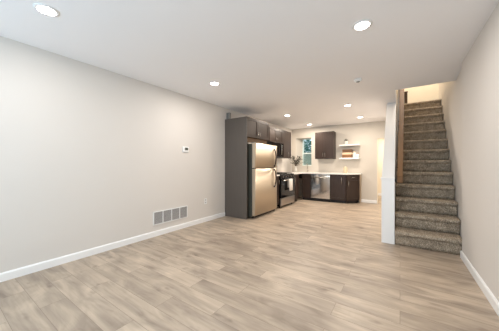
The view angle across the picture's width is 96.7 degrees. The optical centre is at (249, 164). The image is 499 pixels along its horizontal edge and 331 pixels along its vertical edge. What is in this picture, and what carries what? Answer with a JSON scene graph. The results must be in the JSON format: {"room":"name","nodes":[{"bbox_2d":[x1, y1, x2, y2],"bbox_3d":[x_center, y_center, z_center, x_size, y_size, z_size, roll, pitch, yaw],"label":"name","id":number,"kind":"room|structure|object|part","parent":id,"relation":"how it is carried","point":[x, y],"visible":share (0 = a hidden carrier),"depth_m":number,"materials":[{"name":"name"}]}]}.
{"room":"empty living room","nodes":[
{"label":"empty living room","id":0,"kind":"room"},
{"bbox_2d":[0,36,291,272],"bbox_3d":[-1.071,-0.055,4.471,0.150,2.470,9.900,0,0,34],"label":"wall","id":1,"kind":"structure","parent":0,"point":[89,153],"depth_m":2.86,"materials":[{"name":"white paint"}]},
{"bbox_2d":[0,212,224,281],"bbox_3d":[-2.128,1.136,2.763,0.016,0.088,5.585,0,0,34],"label":"baseboard","id":2,"kind":"structure","parent":1,"relation":"attached to","point":[29,269],"depth_m":2.87,"materials":[{"name":"white paint"}]},
{"bbox_2d":[153,205,187,225],"bbox_3d":[-1.365,0.885,3.892,0.012,0.220,0.700,0,0,34],"label":"air vent","id":3,"kind":"object","parent":1,"relation":"in","point":[163,216],"visible":1,"depth_m":3.86,"materials":[{"name":"white plastic"}]},
{"bbox_2d":[183,146,188,152],"bbox_3d":[-1.188,-0.273,4.140,0.026,0.110,0.130,0,0,34],"label":"thermostat","id":4,"kind":"object","parent":1,"relation":"attached to","point":[185,149],"visible":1,"depth_m":4.13,"materials":[{"name":"white plastic"}]},
{"bbox_2d":[247,117,268,144],"bbox_3d":[-0.011,-0.757,5.323,0.638,0.535,0.965,0,0,34],"label":"upper cabinet","id":5,"kind":"object","parent":1,"relation":"attached to","point":[257,130],"visible":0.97,"depth_m":5.11,"materials":[{"name":"brown wood"}]},
{"bbox_3d":[0.071,-0.810,4.953,0.020,0.426,0.441,0,0,34],"label":"door","id":6,"kind":"part","parent":5,"relation":"part of","materials":[{"name":"brown wood"}]},
{"bbox_3d":[0.342,-0.810,5.352,0.020,0.426,0.516,0,0,34],"label":"door","id":7,"kind":"part","parent":5,"relation":"part of","materials":[{"name":"brown wood"}]},
{"bbox_2d":[267,127,281,142],"bbox_3d":[0.671,-0.845,6.588,0.350,0.400,0.800,0,0,34],"label":"upper cabinet","id":8,"kind":"object","parent":1,"relation":"attached to","point":[275,135],"visible":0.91,"depth_m":6.46,"materials":[{"name":"brown wood"}]},
{"bbox_3d":[0.666,-0.845,6.347,0.020,0.396,0.391,0,0,34],"label":"door","id":9,"kind":"part","parent":8,"relation":"part of","materials":[{"name":"brown wood"}]},
{"bbox_2d":[267,141,283,157],"bbox_3d":[0.699,-0.422,6.570,0.414,0.435,0.780,0,0,34],"label":"microwave","id":10,"kind":"object","parent":8,"relation":"attached to","point":[280,146],"visible":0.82,"depth_m":6.56,"materials":[{"name":"black metal"}]},
{"bbox_3d":[0.768,-0.425,6.414,0.031,0.420,0.600,0,0,34],"label":"door","id":11,"kind":"part","parent":10,"relation":"part of","materials":[{"name":"black glass"}]},
{"bbox_3d":[0.988,-0.425,6.739,0.031,0.420,0.175,0,0,34],"label":"control panel","id":12,"kind":"part","parent":10,"relation":"part of","materials":[{"name":"black glass"}]},
{"bbox_3d":[0.891,-0.845,6.678,0.020,0.396,0.401,0,0,34],"label":"door","id":13,"kind":"part","parent":8,"relation":"part of","materials":[{"name":"brown wood"}]},
{"bbox_2d":[281,130,290,158],"bbox_3d":[1.083,-0.630,7.196,0.350,0.870,0.660,0,0,34],"label":"upper cabinet","id":14,"kind":"object","parent":1,"relation":"attached to","point":[286,136],"visible":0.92,"depth_m":7.15,"materials":[{"name":"brown wood"}]},
{"bbox_2d":[0,196,498,330],"bbox_3d":[1.569,1.230,3.980,5.070,0.100,12.050,0,0,34],"label":"floor","id":15,"kind":"structure","parent":0,"point":[301,265],"depth_m":2.18,"materials":[{"name":"brown wood"}]},
{"bbox_2d":[225,116,246,219],"bbox_3d":[-0.305,0.077,4.921,0.608,2.205,0.025,0,0,34],"label":"panel","id":16,"kind":"object","parent":15,"relation":"on","point":[235,128],"visible":1,"depth_m":4.89,"materials":[{"name":"wood"}]},
{"bbox_2d":[226,113,230,118],"bbox_3d":[-0.478,-1.103,5.096,0.090,0.154,0.060,0,0,34],"label":"junction box","id":17,"kind":"object","parent":16,"relation":"on","point":[228,115],"visible":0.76,"depth_m":5.08,"materials":[{"name":"grey plastic"}]},
{"bbox_2d":[247,142,276,217],"bbox_3d":[0.144,0.350,5.357,0.786,1.660,1.030,0,0,34],"label":"refrigerator","id":18,"kind":"object","parent":15,"relation":"on","point":[261,158],"visible":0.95,"depth_m":4.98,"materials":[{"name":"silver metal"}]},
{"bbox_3d":[0.376,0.604,5.200,0.071,1.012,1.030,0,0,34],"label":"door","id":19,"kind":"part","parent":18,"relation":"part of","materials":[{"name":"silver metal"}]},
{"bbox_3d":[0.376,-0.190,5.200,0.071,0.540,1.030,0,0,34],"label":"freezer door","id":20,"kind":"part","parent":18,"relation":"part of","materials":[{"name":"silver metal"}]},
{"bbox_3d":[0.631,0.335,5.456,0.090,0.469,0.034,0,0,34],"label":"handle","id":21,"kind":"part","parent":18,"relation":"part of","materials":[{"name":"metal"}]},
{"bbox_2d":[277,176,278,204],"bbox_3d":[0.468,0.745,5.989,0.654,0.870,0.270,0,0,34],"label":"base cabinet","id":22,"kind":"object","parent":15,"relation":"on","point":[277,176],"visible":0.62,"depth_m":5.89,"materials":[{"name":"brown wood"}]},
{"bbox_2d":[277,172,294,207],"bbox_3d":[0.841,0.713,6.464,0.737,0.934,0.915,0,0,34],"label":"range","id":23,"kind":"object","parent":15,"relation":"on","point":[286,196],"visible":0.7,"depth_m":6.14,"materials":[{"name":"black metal"}]},
{"bbox_3d":[1.082,0.655,6.301,0.039,0.510,0.905,0,0,34],"label":"oven door","id":24,"kind":"part","parent":23,"relation":"part of","materials":[{"name":"black glass"}]},
{"bbox_3d":[1.082,1.019,6.301,0.039,0.202,0.905,0,0,34],"label":"drawer","id":25,"kind":"part","parent":23,"relation":"part of","materials":[{"name":"metal"}]},
{"bbox_3d":[1.080,0.343,6.302,0.034,0.094,0.915,0,0,34],"label":"control panel","id":26,"kind":"part","parent":23,"relation":"part of","materials":[{"name":"black metal"}]},
{"bbox_2d":[288,179,292,190],"bbox_3d":[1.160,0.579,6.294,0.058,0.332,0.243,0,0,34],"label":"dish towel","id":27,"kind":"object","parent":23,"relation":"hanging from","point":[290,181],"visible":1,"depth_m":6.25,"materials":[{"name":"white fabric"}]},
{"bbox_2d":[293,174,298,201],"bbox_3d":[1.217,0.745,7.094,0.654,0.870,0.520,0,0,34],"label":"base cabinet","id":28,"kind":"object","parent":15,"relation":"on","point":[296,176],"visible":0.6,"depth_m":6.96,"materials":[{"name":"brown wood"}]},
{"bbox_2d":[292,172,361,174],"bbox_3d":[2.148,0.291,6.994,2.343,0.033,1.408,0,0,34],"label":"countertop","id":29,"kind":"structure","parent":28,"relation":"on","point":[292,172],"depth_m":6.95,"materials":[{"name":"white stone"}]},
{"bbox_2d":[290,156,302,171],"bbox_3d":[1.551,-0.034,7.716,0.627,0.618,0.618,0,0,-33],"label":"vase","id":30,"kind":"object","parent":29,"relation":"on","point":[296,160],"visible":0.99,"depth_m":7.69,"materials":[{"name":"white ceramic"}]},
{"bbox_2d":[343,166,347,172],"bbox_3d":[2.971,0.168,6.878,0.124,0.215,0.124,0,0,34],"label":"canister","id":31,"kind":"object","parent":29,"relation":"on","point":[345,169],"visible":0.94,"depth_m":6.84,"materials":[{"name":"beige ceramic"}]},
{"bbox_2d":[302,174,311,199],"bbox_3d":[2.032,0.745,7.542,0.300,0.870,0.605,0,0,34],"label":"base cabinet","id":32,"kind":"object","parent":15,"relation":"on","point":[306,178],"visible":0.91,"depth_m":7.29,"materials":[{"name":"brown wood"}]},
{"bbox_3d":[1.868,0.398,7.300,0.296,0.151,0.020,0,0,34],"label":"drawer","id":33,"kind":"part","parent":32,"relation":"part of","materials":[{"name":"brown wood"}]},
{"bbox_3d":[1.868,0.780,7.300,0.296,0.596,0.020,0,0,34],"label":"door","id":34,"kind":"part","parent":32,"relation":"part of","materials":[{"name":"brown wood"}]},
{"bbox_2d":[311,174,330,201],"bbox_3d":[2.390,0.746,7.259,0.602,0.869,0.660,0,0,34],"label":"dishwasher","id":35,"kind":"object","parent":15,"relation":"on","point":[320,183],"visible":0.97,"depth_m":7.02,"materials":[{"name":"silver metal"}]},
{"bbox_3d":[2.242,0.346,7.040,0.596,0.062,0.027,0,0,34],"label":"control panel","id":36,"kind":"part","parent":35,"relation":"part of","materials":[{"name":"silver metal"}]},
{"bbox_2d":[330,174,346,202],"bbox_3d":[2.838,0.745,6.975,0.450,0.870,0.638,0,0,34],"label":"base cabinet","id":37,"kind":"object","parent":15,"relation":"on","point":[337,182],"visible":0.94,"depth_m":6.75,"materials":[{"name":"brown wood"}]},
{"bbox_2d":[346,175,360,202],"bbox_3d":[3.179,0.745,6.771,0.336,0.870,0.603,0,0,34],"label":"base cabinet","id":38,"kind":"object","parent":15,"relation":"on","point":[353,182],"visible":0.99,"depth_m":6.66,"materials":[{"name":"brown wood"}]},
{"bbox_3d":[3.100,0.398,6.659,0.443,0.151,0.020,0,0,-11],"label":"drawer","id":39,"kind":"part","parent":38,"relation":"part of","materials":[{"name":"brown wood"}]},
{"bbox_3d":[3.404,0.745,6.820,0.019,0.870,0.270,0,0,34],"label":"panel","id":40,"kind":"part","parent":38,"relation":"part of","materials":[{"name":"beige wood"}]},
{"bbox_2d":[395,99,461,254],"bbox_3d":[3.418,-0.180,4.382,0.866,2.720,3.370,0,0,34],"label":"staircase","id":41,"kind":"structure","parent":15,"relation":"on","point":[426,218],"depth_m":3.69,"materials":[{"name":"grey carpet"}]},
{"bbox_2d":[404,91,407,103],"bbox_3d":[4.031,-1.704,5.724,0.080,0.335,0.080,0,0,34],"label":"newel post","id":42,"kind":"object","parent":41,"relation":"on","point":[405,92],"visible":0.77,"depth_m":5.70,"materials":[{"name":"brown wood"}]},
{"bbox_3d":[4.031,-1.692,5.724,0.066,0.310,0.066,0,0,34],"label":"post","id":43,"kind":"part","parent":42,"relation":"part of","materials":[{"name":"brown wood"}]},
{"bbox_2d":[0,0,498,128],"bbox_3d":[0.613,-1.405,3.330,4.218,0.230,9.900,0,0,34],"label":"ceiling","id":44,"kind":"structure","parent":0,"point":[270,60],"depth_m":2.39,"materials":[{"name":"paint"}]},
{"bbox_2d":[33,3,59,16],"bbox_3d":[-1.696,-1.282,1.856,0.168,0.015,0.168,0,0,34],"label":"recessed light","id":45,"kind":"object","parent":44,"relation":"in","point":[47,10],"visible":1,"depth_m":1.84,"materials":[{"name":"white plastic"}]},
{"bbox_2d":[210,82,219,85],"bbox_3d":[-0.554,-1.282,3.541,0.168,0.015,0.168,0,0,34],"label":"recessed light","id":46,"kind":"object","parent":44,"relation":"in","point":[211,83],"visible":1,"depth_m":3.52,"materials":[{"name":"white plastic"}]},
{"bbox_2d":[354,78,361,82],"bbox_3d":[1.649,-1.268,3.377,0.116,0.041,0.116,0,0,34],"label":"smoke detector","id":47,"kind":"object","parent":44,"relation":"attached to","point":[357,80],"visible":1,"depth_m":3.34,"materials":[{"name":"white plastic"}]},
{"bbox_2d":[352,19,372,30],"bbox_3d":[1.045,-1.282,2.058,0.168,0.015,0.168,0,0,34],"label":"recessed light","id":48,"kind":"object","parent":44,"relation":"in","point":[361,25],"visible":1,"depth_m":2.04,"materials":[{"name":"white plastic"}]},
{"bbox_2d":[292,121,385,199],"bbox_3d":[3.542,-0.055,7.113,4.520,2.470,0.350,0,0,34],"label":"wall","id":49,"kind":"structure","parent":0,"point":[366,135],"depth_m":7.08,"materials":[{"name":"paint"}]},
{"bbox_2d":[302,138,310,165],"bbox_3d":[2.175,-0.448,8.203,0.435,0.995,0.060,0,0,34],"label":"window","id":50,"kind":"structure","parent":49,"relation":"in","point":[306,157],"depth_m":8.28,"materials":[{"name":"white plastic"}]},
{"bbox_2d":[315,131,335,158],"bbox_3d":[2.519,-0.623,7.386,0.600,0.885,0.342,0,0,34],"label":"upper cabinet","id":51,"kind":"object","parent":49,"relation":"attached to","point":[325,142],"visible":1,"depth_m":7.26,"materials":[{"name":"brown wood"}]},
{"bbox_3d":[2.323,-0.623,7.365,0.296,0.881,0.020,0,0,34],"label":"door","id":52,"kind":"part","parent":51,"relation":"part of","materials":[{"name":"brown wood"}]},
{"bbox_3d":[2.571,-0.623,7.197,0.296,0.881,0.020,0,0,34],"label":"door","id":53,"kind":"part","parent":51,"relation":"part of","materials":[{"name":"brown wood"}]},
{"bbox_2d":[339,144,359,145],"bbox_3d":[3.167,-0.606,7.028,0.585,0.042,0.209,0,0,34],"label":"floating shelf","id":54,"kind":"object","parent":49,"relation":"attached to","point":[344,144],"visible":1,"depth_m":6.92,"materials":[{"name":"white paint"}]},
{"bbox_2d":[361,199,376,202],"bbox_3d":[3.664,1.136,6.809,0.425,0.088,0.016,0,0,34],"label":"baseboard","id":55,"kind":"structure","parent":49,"relation":"attached to","point":[362,200],"depth_m":6.79,"materials":[{"name":"white paint"}]},
{"bbox_2d":[377,138,383,202],"bbox_3d":[4.216,0.198,6.535,0.795,1.965,0.162,0,0,34],"label":"trim","id":56,"kind":"structure","parent":49,"relation":"attached to","point":[377,138],"depth_m":6.68,"materials":[{"name":"paint"}]},
{"bbox_3d":[3.167,-0.186,7.028,0.585,0.042,0.209,0,0,34],"label":"floating shelf","id":57,"kind":"object","parent":49,"relation":"attached to","visible":0},
{"bbox_2d":[342,154,351,157],"bbox_3d":[3.108,-0.257,7.062,0.278,0.099,0.158,0,0,34],"label":"wooden box","id":58,"kind":"object","parent":57,"relation":"on","point":[350,155],"visible":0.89,"depth_m":6.99,"materials":[{"name":"brown wood"}]},
{"bbox_3d":[3.113,-0.340,7.060,0.283,0.065,0.158,0,0,34],"label":"wooden box","id":59,"kind":"object","parent":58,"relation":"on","visible":0},
{"bbox_2d":[342,149,352,152],"bbox_3d":[3.117,-0.422,7.057,0.288,0.097,0.158,0,0,34],"label":"wooden box","id":60,"kind":"object","parent":59,"relation":"on","point":[343,150],"visible":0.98,"depth_m":7.00,"materials":[{"name":"brown wood"}]},
{"bbox_2d":[378,139,383,192],"bbox_3d":[4.869,-0.045,7.361,3.200,2.450,1.950,0,0,34],"label":"wall","id":61,"kind":"structure","parent":0,"point":[380,141],"depth_m":8.37,"materials":[{"name":"paint"}]},
{"bbox_2d":[381,103,398,243],"bbox_3d":[3.020,-0.055,4.661,0.232,2.470,3.295,0,0,34],"label":"wall","id":62,"kind":"structure","parent":0,"point":[388,187],"depth_m":3.36,"materials":[{"name":"white paint"}]},
{"bbox_2d":[381,177,394,179],"bbox_3d":[2.071,0.215,3.327,0.179,0.040,0.047,0,0,34],"label":"trim","id":63,"kind":"structure","parent":62,"relation":"attached to","point":[382,178],"depth_m":3.31,"materials":[{"name":"white paint"}]},
{"bbox_2d":[395,89,403,182],"bbox_3d":[2.998,-0.934,4.401,0.112,2.410,2.751,0,0,35],"label":"handrail","id":64,"kind":"object","parent":62,"relation":"attached to","point":[400,116],"visible":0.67,"depth_m":3.89,"materials":[{"name":"brown wood"}]},
{"bbox_2d":[404,83,438,102],"bbox_3d":[4.788,-2.670,6.056,1.370,2.300,0.100,0,0,34],"label":"wall","id":65,"kind":"structure","parent":0,"point":[427,92],"depth_m":6.04,"materials":[{"name":"paint"}]},
{"bbox_2d":[439,2,498,301],"bbox_3d":[2.342,-1.320,1.917,0.467,5.000,9.509,0,0,35],"label":"wall","id":66,"kind":"structure","parent":0,"point":[469,103],"depth_m":2.24,"materials":[{"name":"white paint"}]},
{"bbox_2d":[460,250,498,316],"bbox_3d":[1.129,1.136,0.524,0.016,0.088,5.535,0,0,34],"label":"baseboard","id":67,"kind":"structure","parent":66,"relation":"attached to","point":[493,301],"depth_m":2.08,"materials":[{"name":"white paint"}]},
{"label":"outside","id":68,"kind":"structure","parent":0,"visible":0},
{"bbox_3d":[6.285,1.280,16.399,16.000,0.100,13.800,0,0,34],"label":"ground","id":69,"kind":"structure","parent":68,"visible":0},
{"bbox_2d":[304,140,310,152],"bbox_3d":[2.346,-0.226,12.409,3.086,2.926,2.160,0,0,34],"label":"tree","id":70,"kind":"object","parent":69,"relation":"on","point":[306,148],"visible":0.04,"depth_m":11.92,"materials":[{"name":"green plant"}]}
]}

